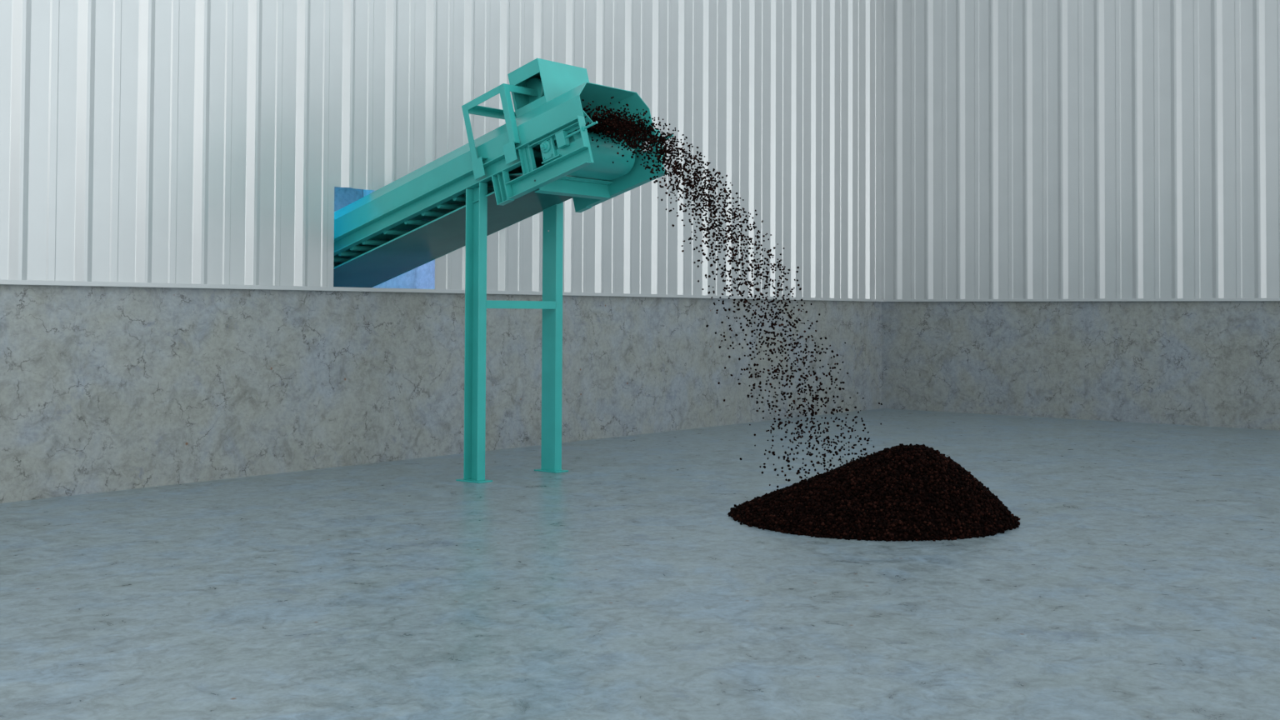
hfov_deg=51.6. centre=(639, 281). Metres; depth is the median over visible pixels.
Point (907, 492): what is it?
pile
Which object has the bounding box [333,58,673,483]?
conveyor
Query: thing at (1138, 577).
floor
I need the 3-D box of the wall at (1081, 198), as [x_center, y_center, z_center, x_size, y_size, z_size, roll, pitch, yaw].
[11.407,-2.083,15.106,19.343,8.000,0.290,-1,-2,39]
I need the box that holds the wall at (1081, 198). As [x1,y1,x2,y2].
[881,0,1279,430]
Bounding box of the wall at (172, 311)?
[0,0,883,503]
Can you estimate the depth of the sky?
16.23 m
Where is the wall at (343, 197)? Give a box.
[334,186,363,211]
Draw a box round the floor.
[0,408,1279,719]
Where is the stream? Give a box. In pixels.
[575,96,882,487]
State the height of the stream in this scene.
3.138 m
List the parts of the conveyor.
plate, post, guard frame, rail, rail, plate, post, slotted plate, screw rod, deflector plate, plate, rail, slotted plate, plate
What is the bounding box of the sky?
[363,189,434,289]
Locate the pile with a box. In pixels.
[727,443,1020,541]
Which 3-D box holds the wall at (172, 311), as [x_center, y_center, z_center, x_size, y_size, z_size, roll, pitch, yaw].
[-4.262,-2.251,11.305,0.290,8.000,26.042,-1,-2,39]

